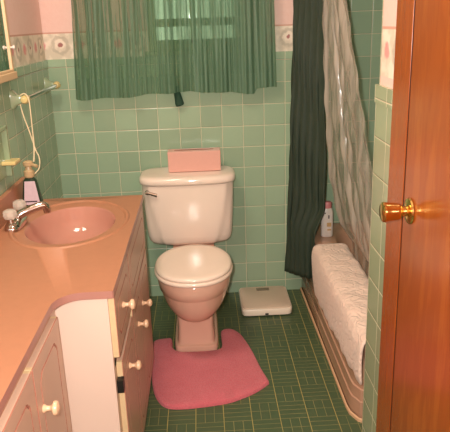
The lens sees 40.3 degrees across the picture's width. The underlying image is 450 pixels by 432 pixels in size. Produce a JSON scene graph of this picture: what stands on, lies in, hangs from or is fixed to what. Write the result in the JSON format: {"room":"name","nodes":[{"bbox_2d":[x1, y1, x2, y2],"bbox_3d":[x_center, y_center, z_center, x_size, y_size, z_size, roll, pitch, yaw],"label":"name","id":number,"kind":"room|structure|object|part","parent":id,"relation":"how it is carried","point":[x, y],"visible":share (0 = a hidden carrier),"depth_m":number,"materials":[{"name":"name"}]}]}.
{"room":"bathroom","nodes":[
{"label":"bathroom","id":0,"kind":"room"},
{"bbox_2d":[0,0,62,198],"bbox_3d":[-0.847,-0.081,1.216,0.103,2.420,3.937,-3,18,-2],"label":"wall","id":1,"kind":"structure","parent":0,"point":[30,63],"depth_m":2.75,"materials":[{"name":"tile"}]},
{"bbox_2d":[0,0,17,83],"bbox_3d":[-0.817,-0.735,1.839,0.052,0.716,0.957,-3,18,-2],"label":"medicine cabinet","id":2,"kind":"object","parent":1,"relation":"attached to","point":[7,73],"visible":1,"depth_m":2.30,"materials":[{"name":"beige paint"}]},
{"bbox_2d":[0,0,13,74],"bbox_3d":[-0.815,-0.750,1.838,0.012,0.688,0.925,-3,18,-2],"label":"mirror","id":3,"kind":"object","parent":2,"relation":"on","point":[6,59],"depth_m":2.30,"materials":[{"name":"beige mirror"}]},
{"bbox_2d":[0,125,19,180],"bbox_3d":[-0.808,-0.220,2.234,0.056,0.192,0.217,-3,18,-2],"label":"holder","id":4,"kind":"object","parent":1,"relation":"attached to","point":[6,162],"visible":1,"depth_m":2.30,"materials":[{"name":"green ceramic"}]},
{"bbox_3d":[-0.823,-0.217,2.228,0.026,0.192,0.205,-3,18,-2],"label":"frame","id":5,"kind":"part","parent":4,"relation":"part of","materials":[{"name":"green ceramic"}]},
{"bbox_2d":[2,158,19,165],"bbox_3d":[-0.810,-0.204,2.315,0.056,0.014,0.072,-3,18,-2],"label":"shelf","id":6,"kind":"object","parent":4,"relation":"attached to","point":[5,161],"depth_m":2.29,"materials":[{"name":"beige ceramic"}]},
{"bbox_2d":[0,177,24,227],"bbox_3d":[-0.785,0.207,1.530,0.019,0.094,2.157,-3,18,-2],"label":"backsplash","id":7,"kind":"structure","parent":1,"relation":"attached to","point":[15,192],"depth_m":2.32,"materials":[{"name":"pink laminate"}]},
{"bbox_2d":[9,77,60,109],"bbox_3d":[-0.832,-0.555,2.737,0.070,0.080,0.640,-3,18,-2],"label":"towel bar","id":8,"kind":"object","parent":1,"relation":"attached to","point":[15,100],"visible":0.98,"depth_m":2.49,"materials":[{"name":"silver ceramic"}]},
{"bbox_3d":[-0.831,-0.467,2.461,0.044,0.080,0.060,-3,18,-2],"label":"post","id":9,"kind":"part","parent":8,"relation":"part of","materials":[{"name":"green ceramic"}]},
{"bbox_2d":[19,93,39,173],"bbox_3d":[-0.785,-0.333,2.477,0.037,0.322,0.073,-14,21,-34],"label":"cord","id":10,"kind":"object","parent":8,"relation":"hanging from","point":[32,136],"visible":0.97,"depth_m":2.48,"materials":[{"name":"beige"}]},
{"bbox_3d":[-0.857,-0.642,3.013,0.044,0.080,0.060,-3,18,-2],"label":"post","id":11,"kind":"part","parent":8,"relation":"part of","materials":[{"name":"green ceramic"}]},
{"bbox_2d":[39,0,382,295],"bbox_3d":[0.140,-0.742,3.179,2.255,2.420,0.123,-3,18,-2],"label":"wall","id":12,"kind":"structure","parent":0,"point":[104,145],"depth_m":3.21,"materials":[{"name":"tile"}]},
{"bbox_2d":[147,1,178,55],"bbox_3d":[-0.156,-1.151,3.017,0.510,0.683,0.118,-3,18,-2],"label":"window","id":13,"kind":"structure","parent":12,"relation":"in","point":[162,22],"depth_m":3.07,"materials":[{"name":"glass"}]},
{"bbox_3d":[-0.144,-0.825,3.085,0.510,0.020,0.048,-3,18,-2],"label":"sill","id":14,"kind":"part","parent":13,"relation":"part of","materials":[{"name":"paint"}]},
{"bbox_3d":[-0.153,-1.057,3.062,0.400,0.370,0.030,-3,18,-2],"label":"frame","id":15,"kind":"part","parent":13,"relation":"part of","materials":[{"name":"paint"}]},
{"bbox_3d":[-0.248,-1.434,2.838,1.090,0.028,0.097,-3,18,-2],"label":"curtain rod","id":16,"kind":"object","parent":12,"relation":"attached to","visible":0},
{"bbox_2d":[71,0,276,100],"bbox_3d":[-0.255,-1.009,2.935,1.005,0.867,0.046,-3,18,-2],"label":"window curtain","id":17,"kind":"object","parent":16,"relation":"hanging from","point":[222,46],"visible":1,"depth_m":3.00,"materials":[{"name":"green fabric"}]},
{"bbox_2d":[174,92,183,106],"bbox_3d":[-0.235,-0.607,3.112,0.050,0.104,0.027,-3,18,-2],"label":"tie","id":18,"kind":"object","parent":17,"relation":"hanging from","point":[178,98],"visible":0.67,"depth_m":3.11,"materials":[{"name":"green fabric"}]},
{"bbox_3d":[0.392,-1.232,2.219,0.025,0.025,1.429,-3,18,-2],"label":"shower rod","id":19,"kind":"object","parent":12,"relation":"attached to","visible":0},
{"bbox_2d":[284,0,326,280],"bbox_3d":[0.387,-0.519,2.998,0.079,1.800,0.319,-9,19,-22],"label":"shower curtain","id":20,"kind":"object","parent":19,"relation":"hanging from","point":[307,153],"visible":0.96,"depth_m":3.03,"materials":[{"name":"green fabric"}]},
{"bbox_2d":[323,0,371,276],"bbox_3d":[0.535,-0.374,2.437,0.226,1.745,0.880,-3,18,-2],"label":"liner","id":21,"kind":"object","parent":19,"relation":"hanging from","point":[341,21],"visible":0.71,"depth_m":2.53,"materials":[{"name":"beige"}]},
{"bbox_2d":[145,289,361,431],"bbox_3d":[0.268,1.052,1.626,2.255,0.060,4.137,-3,18,-2],"label":"floor","id":22,"kind":"structure","parent":0,"point":[302,394],"depth_m":2.57,"materials":[{"name":"tile"}]},
{"bbox_2d":[0,310,71,431],"bbox_3d":[-0.567,0.743,1.226,0.388,0.707,1.135,-3,18,-2],"label":"base cabinet","id":23,"kind":"object","parent":22,"relation":"on","point":[38,401],"visible":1,"depth_m":1.45,"materials":[{"name":"paint"}]},
{"bbox_3d":[-0.425,0.697,1.347,0.018,0.652,0.262,-3,18,-2],"label":"door","id":24,"kind":"part","parent":23,"relation":"part of","materials":[{"name":"paint"}]},
{"bbox_3d":[-0.437,0.616,1.600,0.018,0.652,0.262,-3,18,-2],"label":"door","id":25,"kind":"part","parent":23,"relation":"part of","materials":[{"name":"paint"}]},
{"bbox_3d":[-0.412,0.456,1.455,0.039,0.035,0.035,-3,18,-2],"label":"knob","id":26,"kind":"part","parent":23,"relation":"part of","materials":[{"name":"ceramic"}]},
{"bbox_2d":[55,206,153,431],"bbox_3d":[-0.538,0.457,2.216,0.532,0.767,0.915,-3,18,-2],"label":"vanity cabinet","id":27,"kind":"object","parent":22,"relation":"on","point":[107,344],"visible":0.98,"depth_m":1.78,"materials":[{"name":"paint"}]},
{"bbox_2d":[0,177,142,414],"bbox_3d":[-0.545,0.258,1.558,0.497,0.224,2.157,-3,18,-2],"label":"countertop","id":28,"kind":"structure","parent":27,"relation":"on","point":[77,250],"depth_m":1.87,"materials":[{"name":"pink laminate"}]},
{"bbox_2d":[3,199,50,231],"bbox_3d":[-0.716,-0.007,2.223,0.147,0.076,0.172,-3,18,-2],"label":"faucet","id":29,"kind":"object","parent":28,"relation":"on","point":[17,219],"visible":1,"depth_m":2.22,"materials":[{"name":"silver metal"}]},
{"bbox_3d":[-0.757,-0.006,2.159,0.048,0.037,0.048,-10,19,-23],"label":"acrylic knob","id":30,"kind":"part","parent":29,"relation":"part of","materials":[{"name":"beige"}]},
{"bbox_3d":[-0.756,0.023,2.168,0.036,0.024,0.036,-3,18,-2],"label":"handle","id":31,"kind":"part","parent":29,"relation":"part of","materials":[{"name":"silver metal"}]},
{"bbox_3d":[-0.762,-0.042,2.273,0.048,0.037,0.048,-10,19,-23],"label":"acrylic knob","id":32,"kind":"part","parent":29,"relation":"part of","materials":[{"name":"beige plastic"}]},
{"bbox_3d":[-0.709,-0.016,2.242,0.142,0.064,0.035,-9,19,-21],"label":"spout","id":33,"kind":"part","parent":29,"relation":"part of","materials":[{"name":"silver metal"}]},
{"bbox_2d":[22,160,43,205],"bbox_3d":[-0.772,-0.130,2.437,0.084,0.184,0.059,-3,18,-2],"label":"soap bottle","id":34,"kind":"object","parent":28,"relation":"on","point":[32,194],"visible":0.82,"depth_m":2.42,"materials":[{"name":"pink plastic"}]},
{"bbox_2d":[24,207,115,243],"bbox_3d":[-0.562,0.086,2.268,0.320,0.121,0.436,-3,18,-2],"label":"basin","id":35,"kind":"object","parent":28,"relation":"in","point":[63,225],"depth_m":2.40,"materials":[{"name":"pink ceramic"}]},
{"bbox_3d":[-0.317,0.263,1.863,0.018,0.187,0.323,-3,18,-2],"label":"drawer","id":36,"kind":"part","parent":27,"relation":"part of","materials":[{"name":"paint"}]},
{"bbox_3d":[-0.288,0.265,1.841,0.039,0.033,0.033,-3,18,-2],"label":"knob","id":37,"kind":"part","parent":27,"relation":"part of","materials":[{"name":"ceramic"}]},
{"bbox_3d":[-0.305,0.618,1.994,0.018,0.500,0.290,-3,18,-2],"label":"door","id":38,"kind":"part","parent":27,"relation":"part of","materials":[{"name":"paint"}]},
{"bbox_3d":[-0.282,0.470,1.930,0.039,0.031,0.031,-3,18,-2],"label":"knob","id":39,"kind":"part","parent":27,"relation":"part of","materials":[{"name":"ceramic"}]},
{"bbox_3d":[-0.336,0.124,2.298,0.018,0.187,0.570,-3,18,-2],"label":"drawer","id":40,"kind":"part","parent":27,"relation":"part of","materials":[{"name":"paint"}]},
{"bbox_3d":[-0.318,0.520,2.262,0.018,0.525,0.260,-3,18,-2],"label":"door","id":41,"kind":"part","parent":27,"relation":"part of","materials":[{"name":"paint"}]},
{"bbox_3d":[-0.294,0.389,2.216,0.039,0.031,0.031,-3,18,-2],"label":"knob","id":42,"kind":"part","parent":27,"relation":"part of","materials":[{"name":"ceramic"}]},
{"bbox_3d":[-0.330,0.433,2.536,0.018,0.525,0.304,-3,18,-2],"label":"door","id":43,"kind":"part","parent":27,"relation":"part of","materials":[{"name":"paint"}]},
{"bbox_3d":[-0.302,0.337,2.381,0.039,0.031,0.031,-3,18,-2],"label":"knob","id":44,"kind":"part","parent":27,"relation":"part of","materials":[{"name":"paint"}]},
{"bbox_2d":[139,165,234,351],"bbox_3d":[-0.169,0.211,2.977,0.486,0.748,0.799,-3,18,-2],"label":"toilet","id":45,"kind":"object","parent":22,"relation":"on","point":[192,211],"visible":0.98,"depth_m":3.02,"materials":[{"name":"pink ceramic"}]},
{"bbox_3d":[-0.366,-0.109,3.035,0.067,0.034,0.026,1,18,8],"label":"flush handle","id":46,"kind":"part","parent":45,"relation":"part of","materials":[{"name":"silver metal"}]},
{"bbox_3d":[-0.192,-0.206,3.130,0.486,0.045,0.253,-3,18,-2],"label":"tank lid","id":47,"kind":"part","parent":45,"relation":"part of","materials":[{"name":"ceramic"}]},
{"bbox_3d":[-0.186,-0.027,3.190,0.464,0.330,0.231,-3,18,-2],"label":"tank","id":48,"kind":"part","parent":45,"relation":"part of","materials":[{"name":"ceramic"}]},
{"bbox_2d":[173,243,213,247],"bbox_3d":[-0.158,0.238,3.151,0.210,0.151,0.430,-3,18,-2],"label":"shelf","id":49,"kind":"object","parent":45,"relation":"attached to","point":[181,244],"depth_m":3.16,"materials":[{"name":"ceramic"}]},
{"bbox_3d":[-0.143,0.232,2.794,0.356,0.020,0.437,-3,18,-2],"label":"seat","id":50,"kind":"part","parent":45,"relation":"part of","materials":[{"name":"plastic"}]},
{"bbox_3d":[-0.144,0.210,2.788,0.348,0.022,0.431,-3,18,-2],"label":"seat lid","id":51,"kind":"part","parent":45,"relation":"part of","materials":[{"name":"plastic"}]},
{"bbox_2d":[167,147,220,171],"bbox_3d":[-0.156,-0.288,3.131,0.266,0.106,0.080,-3,18,-2],"label":"tissue box","id":52,"kind":"object","parent":45,"relation":"on","point":[190,159],"visible":1,"depth_m":3.09,"materials":[{"name":"pink cardboard"}]},
{"bbox_3d":[-0.142,0.325,2.889,0.340,0.212,0.542,-3,18,-2],"label":"bowl","id":53,"kind":"part","parent":45,"relation":"part of","materials":[{"name":"ceramic"}]},
{"bbox_2d":[152,329,268,409],"bbox_3d":[-0.095,0.668,2.737,0.483,0.017,0.591,-6,18,-12],"label":"bath rug","id":54,"kind":"object","parent":22,"relation":"on","point":[231,373],"visible":0.98,"depth_m":2.65,"materials":[{"name":"pink fabric"}]},
{"bbox_2d":[239,286,291,315],"bbox_3d":[0.214,0.456,3.315,0.268,0.051,0.297,-3,18,-2],"label":"bathroom scale","id":55,"kind":"object","parent":22,"relation":"on","point":[263,300],"visible":1,"depth_m":3.25,"materials":[{"name":"plastic"}]},
{"bbox_2d":[300,221,370,422],"bbox_3d":[0.841,0.429,2.767,0.778,0.395,1.431,-3,18,-2],"label":"bathtub","id":56,"kind":"object","parent":22,"relation":"on","point":[351,391],"visible":0.21,"depth_m":2.80,"materials":[{"name":"ceramic"}]},
{"bbox_2d":[321,201,332,236],"bbox_3d":[0.523,0.015,3.142,0.062,0.186,0.044,-3,18,-2],"label":"shampoo bottle","id":57,"kind":"object","parent":56,"relation":"on","point":[327,220],"visible":0.82,"depth_m":3.13,"materials":[{"name":"white plastic"}]},
{"bbox_2d":[312,243,367,384],"bbox_3d":[0.543,0.388,2.590,0.197,0.247,0.949,-3,18,-2],"label":"bath towel","id":58,"kind":"object","parent":56,"relation":"on","point":[340,283],"visible":0.75,"depth_m":2.53,"materials":[{"name":"white fabric"}]},
{"bbox_2d":[315,221,370,358],"bbox_3d":[0.852,0.395,2.757,0.754,0.325,1.431,-3,18,-2],"label":"basin","id":59,"kind":"object","parent":56,"relation":"in","point":[339,235],"depth_m":3.12,"materials":[{"name":"ceramic"}]},
{"bbox_2d":[362,0,396,431],"bbox_3d":[0.833,-0.294,1.702,0.803,2.420,0.160,-3,18,-2],"label":"wall partition","id":60,"kind":"structure","parent":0,"point":[384,89],"depth_m":1.77,"materials":[{"name":"tile"}]},
{"bbox_3d":[0.550,0.100,0.500,0.120,2.420,2.343,-3,18,-2],"label":"wall","id":61,"kind":"structure","parent":0,"visible":0},
{"bbox_2d":[376,0,415,431],"bbox_3d":[0.491,-0.003,1.188,0.064,2.200,0.962,-3,18,-2],"label":"trim","id":62,"kind":"structure","parent":61,"relation":"attached to","point":[405,20],"depth_m":1.61,"materials":[{"name":"brown wood"}]},
{"bbox_2d":[379,0,449,431],"bbox_3d":[0.446,0.046,1.202,0.106,2.078,0.702,-3,18,-2],"label":"door","id":63,"kind":"structure","parent":61,"relation":"in","point":[421,382],"depth_m":1.39,"materials":[{"name":"brown wood"}]},
{"bbox_3d":[0.412,-0.011,1.498,0.062,0.051,0.051,-3,18,-2],"label":"knob","id":64,"kind":"part","parent":63,"relation":"part of","materials":[{"name":"gold metal"}]},
{"bbox_3d":[0.447,-0.012,1.500,0.012,0.066,0.066,-3,18,-2],"label":"handle","id":65,"kind":"part","parent":63,"relation":"part of","materials":[{"name":"gold metal"}]}
]}

